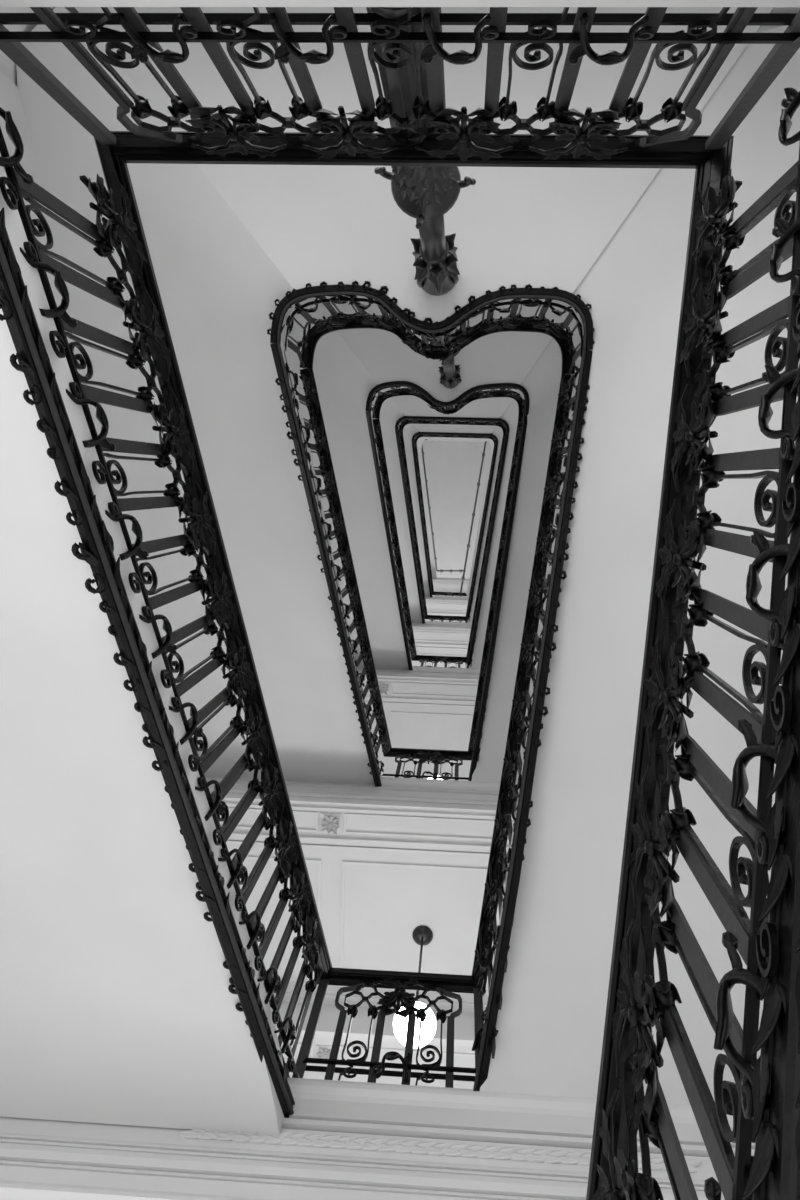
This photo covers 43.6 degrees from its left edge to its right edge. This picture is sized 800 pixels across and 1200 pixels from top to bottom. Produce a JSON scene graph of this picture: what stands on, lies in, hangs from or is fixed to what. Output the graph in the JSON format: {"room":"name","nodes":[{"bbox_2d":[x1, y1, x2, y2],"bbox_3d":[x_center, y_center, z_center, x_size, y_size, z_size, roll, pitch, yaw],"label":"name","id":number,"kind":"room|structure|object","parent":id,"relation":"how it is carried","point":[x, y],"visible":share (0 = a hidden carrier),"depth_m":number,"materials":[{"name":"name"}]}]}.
{"room":"stairwell","nodes":[
{"label":"stairwell","id":0,"kind":"room"},
{"bbox_2d":[0,7,71,86],"bbox_3d":[-1.447,-4.327,15.446,0.495,27.350,0.527,-43,-88,7],"label":"wall","id":1,"kind":"structure","parent":0,"point":[7,66],"depth_m":5.25,"materials":[{"name":"paint"}]},
{"bbox_2d":[0,72,97,434],"bbox_3d":[-1.548,-0.365,15.921,0.300,27.350,7.255,0,-83,4],"label":"wall","id":2,"kind":"structure","parent":0,"point":[10,99],"depth_m":5.49,"materials":[{"name":"paint"}]},
{"bbox_2d":[0,166,283,1134],"bbox_3d":[-1.379,-0.321,2.867,1.701,1.914,4.956,0,-83,4],"label":"flight","id":3,"kind":"object","parent":2,"relation":"attached to","point":[117,1006],"visible":0.84,"depth_m":3.29,"materials":[{"name":"white paint"}]},
{"bbox_2d":[0,107,332,1117],"bbox_3d":[-0.643,0.363,3.467,0.115,3.056,3.610,-5,-84,4],"label":"balustrade","id":4,"kind":"object","parent":3,"relation":"on","point":[145,311],"visible":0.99,"depth_m":3.08,"materials":[{"name":"black metal"}]},
{"bbox_2d":[16,7,380,784],"bbox_3d":[-1.124,-0.790,6.828,1.709,2.827,4.956,0,-83,4],"label":"flight","id":5,"kind":"object","parent":2,"relation":"attached to","point":[218,287],"visible":0.59,"depth_m":6.21,"materials":[{"name":"white paint"}]},
{"bbox_2d":[270,343,391,786],"bbox_3d":[-0.381,0.053,7.370,0.115,3.819,3.306,-5,-84,4],"label":"balustrade","id":6,"kind":"object","parent":5,"relation":"attached to","point":[311,398],"visible":0.97,"depth_m":6.95,"materials":[{"name":"black metal"}]},
{"bbox_2d":[288,298,408,669],"bbox_3d":[-0.799,-1.393,11.927,1.709,2.722,4.956,0,-83,4],"label":"flight","id":7,"kind":"object","parent":2,"relation":"attached to","point":[343,384],"visible":0.35,"depth_m":11.45,"materials":[{"name":"white paint"}]},
{"bbox_2d":[366,411,416,670],"bbox_3d":[-0.070,-0.549,12.471,0.087,3.714,3.306,-5,-84,4],"label":"balustrade","id":8,"kind":"object","parent":7,"relation":"attached to","point":[402,599],"visible":0.99,"depth_m":12.26,"materials":[{"name":"black metal"}]},
{"bbox_2d":[371,389,421,623],"bbox_3d":[-0.516,-1.922,16.390,1.709,2.481,4.956,0,-83,4],"label":"flight","id":9,"kind":"object","parent":2,"relation":"attached to","point":[390,412],"visible":0.19,"depth_m":16.04,"materials":[{"name":"white paint"}]},
{"bbox_2d":[395,426,427,623],"bbox_3d":[0.205,-1.157,16.925,0.087,3.473,3.467,-5,-84,4],"label":"balustrade","id":10,"kind":"object","parent":9,"relation":"attached to","point":[399,437],"visible":1,"depth_m":16.70,"materials":[{"name":"black metal"}]},
{"bbox_2d":[403,415,429,596],"bbox_3d":[-0.236,-2.443,20.791,1.709,1.688,4.956,0,-83,4],"label":"flight","id":11,"kind":"object","parent":2,"relation":"attached to","point":[409,430],"visible":0.14,"depth_m":20.54,"materials":[{"name":"white paint"}]},
{"bbox_2d":[412,440,433,596],"bbox_3d":[0.485,-1.678,21.326,0.087,2.680,3.467,-5,-84,4],"label":"balustrade","id":12,"kind":"object","parent":11,"relation":"on","point":[414,446],"visible":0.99,"depth_m":21.15,"materials":[{"name":"black metal"}]},
{"bbox_2d":[417,431,436,578],"bbox_3d":[0.013,-2.906,24.706,1.709,2.185,4.956,0,-83,4],"label":"flight","id":13,"kind":"object","parent":2,"relation":"attached to","point":[420,440],"visible":0.17,"depth_m":24.60,"materials":[{"name":"white paint"}]},
{"bbox_2d":[421,437,486,593],"bbox_3d":[1.230,-2.116,24.228,1.621,4.784,3.608,2,-83,3],"label":"pipe railing","id":14,"kind":"object","parent":13,"relation":"attached to","point":[483,453],"visible":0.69,"depth_m":24.12,"materials":[{"name":"black metal"}]},
{"bbox_2d":[68,7,799,32],"bbox_3d":[0.887,-4.382,15.291,3.950,27.350,0.300,2,-83,3],"label":"wall","id":15,"kind":"structure","parent":0,"point":[72,9],"depth_m":5.06,"materials":[{"name":"paint"}]},
{"bbox_2d":[0,0,799,6],"bbox_3d":[-0.153,-1.882,1.750,3.575,0.220,1.491,2,-83,3],"label":"landing","id":16,"kind":"object","parent":15,"relation":"attached to","point":[3,3],"visible":1,"depth_m":1.92,"materials":[{"name":"white paint"}]},
{"bbox_2d":[0,7,799,168],"bbox_3d":[-0.011,-1.233,2.431,1.850,0.997,0.115,2,-83,3],"label":"balustrade","id":17,"kind":"object","parent":16,"relation":"on","point":[571,145],"visible":1,"depth_m":2.42,"materials":[{"name":"black metal"}]},
{"bbox_2d":[366,7,475,295],"bbox_3d":[0.090,-1.486,3.540,0.263,3.266,0.263,-37,-87,7],"label":"column","id":18,"kind":"structure","parent":16,"relation":"on","point":[425,194],"depth_m":3.44,"materials":[{"name":"grey metal"}]},
{"bbox_3d":[1.042,-0.034,0.996,1.639,1.998,4.902,2,-83,3],"label":"flight","id":19,"kind":"object","parent":16,"relation":"attached to","visible":0},
{"bbox_2d":[586,87,799,1199],"bbox_3d":[0.482,0.616,1.614,0.115,2.990,3.618,10,-83,2],"label":"balustrade","id":20,"kind":"object","parent":19,"relation":"on","point":[763,1101],"visible":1,"depth_m":1.83,"materials":[{"name":"black metal"}]},
{"bbox_2d":[75,7,773,322],"bbox_3d":[0.069,-2.247,5.264,3.575,0.220,1.591,2,-83,3],"label":"ceiling","id":21,"kind":"structure","parent":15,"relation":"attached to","point":[538,227],"depth_m":5.16,"materials":[{"name":"white paint"}]},
{"bbox_2d":[267,281,594,374],"bbox_3d":[0.201,-1.571,5.826,1.770,1.243,0.362,2,-83,3],"label":"balustrade","id":22,"kind":"object","parent":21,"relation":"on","point":[361,319],"visible":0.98,"depth_m":5.58,"materials":[{"name":"black metal"}]},
{"bbox_2d":[428,328,461,388],"bbox_3d":[0.365,-1.998,7.870,0.263,4.924,0.263,-37,-87,7],"label":"column","id":23,"kind":"structure","parent":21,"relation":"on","point":[450,377],"depth_m":9.47,"materials":[{"name":"grey metal"}]},
{"bbox_2d":[311,295,571,401],"bbox_3d":[0.396,-2.855,10.416,3.575,0.220,1.595,2,-83,3],"label":"landing","id":24,"kind":"object","parent":15,"relation":"attached to","point":[500,357],"visible":0.33,"depth_m":10.34,"materials":[{"name":"white paint"}]},
{"bbox_2d":[366,381,528,421],"bbox_3d":[0.531,-2.192,10.983,1.774,1.227,0.375,2,-83,3],"label":"balustrade","id":25,"kind":"object","parent":24,"relation":"on","point":[474,393],"visible":0.98,"depth_m":11.20,"materials":[{"name":"black metal"}]},
{"bbox_2d":[385,387,517,417],"bbox_3d":[0.689,-3.466,14.989,3.575,0.220,1.456,2,-83,3],"label":"landing","id":26,"kind":"object","parent":15,"relation":"attached to","point":[410,405],"visible":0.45,"depth_m":14.94,"materials":[{"name":"white paint"}]},
{"bbox_2d":[395,416,508,436],"bbox_3d":[0.820,-2.718,15.568,1.783,1.227,0.256,2,-83,3],"label":"balustrade","id":27,"kind":"object","parent":26,"relation":"on","point":[403,421],"visible":1,"depth_m":15.79,"materials":[{"name":"black metal"}]},
{"bbox_2d":[425,437,487,441],"bbox_3d":[1.227,-4.468,23.452,3.575,0.220,1.456,2,-83,3],"label":"landing","id":28,"kind":"object","parent":15,"relation":"attached to","point":[427,438],"visible":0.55,"depth_m":23.42,"materials":[{"name":"white paint"}]},
{"bbox_2d":[414,417,500,433],"bbox_3d":[0.994,-4.034,19.784,3.575,0.220,1.456,2,-83,3],"label":"landing","id":29,"kind":"object","parent":15,"relation":"attached to","point":[421,427],"visible":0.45,"depth_m":19.74,"materials":[{"name":"white paint"}]},
{"bbox_2d":[412,431,497,446],"bbox_3d":[1.125,-3.286,20.362,1.783,1.227,0.256,2,-83,3],"label":"balustrade","id":30,"kind":"object","parent":29,"relation":"on","point":[416,436],"visible":0.98,"depth_m":19.80,"materials":[{"name":"black metal"}]},
{"bbox_2d":[422,440,490,577],"bbox_3d":[1.523,-2.088,29.472,5.000,0.300,8.400,2,-83,3],"label":"ceiling","id":31,"kind":"structure","parent":0,"point":[452,468],"depth_m":29.20,"materials":[{"name":"white paint"}]},
{"bbox_3d":[0.407,3.449,16.249,3.570,27.350,0.300,2,-83,3],"label":"wall","id":32,"kind":"structure","parent":0,"visible":0},
{"bbox_2d":[205,777,518,1088],"bbox_3d":[-0.048,2.910,8.001,3.904,1.203,2.713,2,-83,3],"label":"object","id":33,"kind":"object","parent":32,"relation":"attached to","point":[387,861],"visible":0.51,"depth_m":7.77,"materials":[{"name":"white paint"}]},
{"bbox_2d":[393,925,435,1047],"bbox_3d":[0.132,2.698,7.085,0.284,1.437,0.284,2,-83,3],"label":"globe lamp","id":34,"kind":"object","parent":33,"relation":"hanging from","point":[422,935],"visible":0.58,"depth_m":6.45,"materials":[{"name":"white opal glass"},{"name":"cast iron"}]},
{"bbox_2d":[382,748,471,779],"bbox_3d":[0.247,1.487,8.911,0.859,1.022,0.115,2,-83,3],"label":"balustrade","id":35,"kind":"object","parent":33,"relation":"on","point":[432,755],"visible":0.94,"depth_m":9.20,"materials":[{"name":"black metal"}]},
{"bbox_2d":[471,318,580,782],"bbox_3d":[1.569,-1.023,9.352,1.354,2.661,4.991,5,-83,3],"label":"flight","id":36,"kind":"object","parent":33,"relation":"on","point":[542,382],"visible":0.23,"depth_m":9.41,"materials":[{"name":"white paint"}]},
{"bbox_2d":[468,415,526,780],"bbox_3d":[0.999,-0.219,9.974,0.087,3.633,3.312,10,-83,2],"label":"balustrade","id":37,"kind":"object","parent":36,"relation":"on","point":[503,551],"visible":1,"depth_m":9.63,"materials":[{"name":"black metal"}]},
{"bbox_2d":[0,1077,754,1199],"bbox_3d":[-0.318,3.412,3.758,3.904,1.160,2.713,2,-83,3],"label":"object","id":38,"kind":"structure","parent":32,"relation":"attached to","point":[342,1140],"depth_m":3.74,"materials":[{"name":"white paint"}]},
{"bbox_2d":[292,968,482,1087],"bbox_3d":[-0.024,1.992,4.647,0.859,1.022,0.115,2,-83,3],"label":"balustrade","id":39,"kind":"object","parent":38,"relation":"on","point":[355,979],"visible":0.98,"depth_m":4.76,"materials":[{"name":"black metal"}]},
{"bbox_2d":[480,26,799,1104],"bbox_3d":[1.270,-0.466,4.644,1.354,1.766,4.991,5,-83,3],"label":"flight","id":40,"kind":"object","parent":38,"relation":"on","point":[550,1024],"visible":0.56,"depth_m":4.57,"materials":[{"name":"white paint"}]},
{"bbox_2d":[471,349,592,1090],"bbox_3d":[0.686,0.337,5.255,0.115,2.762,3.312,10,-83,2],"label":"balustrade","id":41,"kind":"object","parent":40,"relation":"on","point":[489,932],"visible":1,"depth_m":4.96,"materials":[{"name":"black metal"}]},
{"bbox_2d":[358,666,479,780],"bbox_3d":[0.273,2.312,13.049,3.904,1.203,2.713,2,-83,3],"label":"landing","id":42,"kind":"object","parent":32,"relation":"attached to","point":[424,707],"visible":0.26,"depth_m":12.80,"materials":[{"name":"white paint"}]},
{"bbox_2d":[428,760,443,779],"bbox_3d":[0.453,2.100,12.133,0.284,1.437,0.284,2,-83,3],"label":"globe lamp","id":43,"kind":"object","parent":42,"relation":"hanging from","point":[440,761],"visible":0.04,"depth_m":12.37,"materials":[{"name":"glass"}]},
{"bbox_2d":[412,655,466,667],"bbox_3d":[0.568,0.903,13.961,0.859,1.022,0.087,2,-83,3],"label":"balustrade","id":44,"kind":"object","parent":42,"relation":"on","point":[421,658],"visible":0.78,"depth_m":14.35,"materials":[{"name":"black metal"}]},
{"bbox_2d":[469,392,518,668],"bbox_3d":[1.875,-1.593,14.167,1.354,2.191,4.991,5,-83,3],"label":"flight","id":45,"kind":"object","parent":42,"relation":"on","point":[511,413],"visible":0.08,"depth_m":14.19,"materials":[{"name":"white paint"}]},
{"bbox_2d":[465,433,508,667],"bbox_3d":[1.302,-0.780,14.748,0.087,3.246,3.399,10,-83,2],"label":"balustrade","id":46,"kind":"object","parent":45,"relation":"attached to","point":[470,651],"visible":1,"depth_m":14.43,"materials":[{"name":"black metal"}]},
{"bbox_2d":[405,621,471,667],"bbox_3d":[0.549,1.798,17.392,3.904,1.203,2.713,2,-83,3],"label":"landing","id":47,"kind":"object","parent":32,"relation":"attached to","point":[431,638],"visible":0.02,"depth_m":17.10,"materials":[{"name":"white paint"}]},
{"bbox_2d":[425,615,465,622],"bbox_3d":[0.844,0.389,18.304,0.859,1.022,0.087,2,-83,3],"label":"balustrade","id":48,"kind":"object","parent":47,"relation":"on","point":[431,617],"visible":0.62,"depth_m":18.73,"materials":[{"name":"black metal"}]},
{"bbox_2d":[467,426,502,622],"bbox_3d":[2.166,-2.134,18.735,1.354,2.646,4.991,5,-83,3],"label":"flight","id":49,"kind":"object","parent":47,"relation":"on","point":[498,432],"visible":0.06,"depth_m":18.91,"materials":[{"name":"white paint"}]},
{"bbox_2d":[465,445,497,622],"bbox_3d":[1.593,-1.322,19.321,0.087,3.692,3.399,10,-83,2],"label":"balustrade","id":50,"kind":"object","parent":49,"relation":"on","point":[486,503],"visible":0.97,"depth_m":18.92,"materials":[{"name":"black metal"}]},
{"bbox_2d":[425,596,468,622],"bbox_3d":[0.803,1.324,21.400,3.904,1.203,2.713,2,-83,3],"label":"landing","id":51,"kind":"object","parent":32,"relation":"attached to","point":[436,605],"visible":0.02,"depth_m":21.10,"materials":[{"name":"white paint"}]},
{"bbox_2d":[432,591,466,596],"bbox_3d":[1.099,-0.085,22.312,0.859,1.022,0.087,2,-83,3],"label":"balustrade","id":52,"kind":"object","parent":51,"relation":"on","point":[434,592],"visible":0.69,"depth_m":22.75,"materials":[{"name":"black metal"}]},
{"bbox_2d":[466,439,493,596],"bbox_3d":[2.409,-2.588,22.574,1.354,2.304,4.991,5,-83,3],"label":"flight","id":53,"kind":"object","parent":51,"relation":"on","point":[490,441],"visible":0.06,"depth_m":22.63,"materials":[{"name":"white paint"}]},
{"bbox_2d":[432,577,469,596],"bbox_3d":[1.068,0.831,25.561,3.904,1.203,2.713,2,-83,3],"label":"landing","id":54,"kind":"object","parent":32,"relation":"attached to","point":[440,584],"visible":0.02,"depth_m":25.26,"materials":[{"name":"white paint"}]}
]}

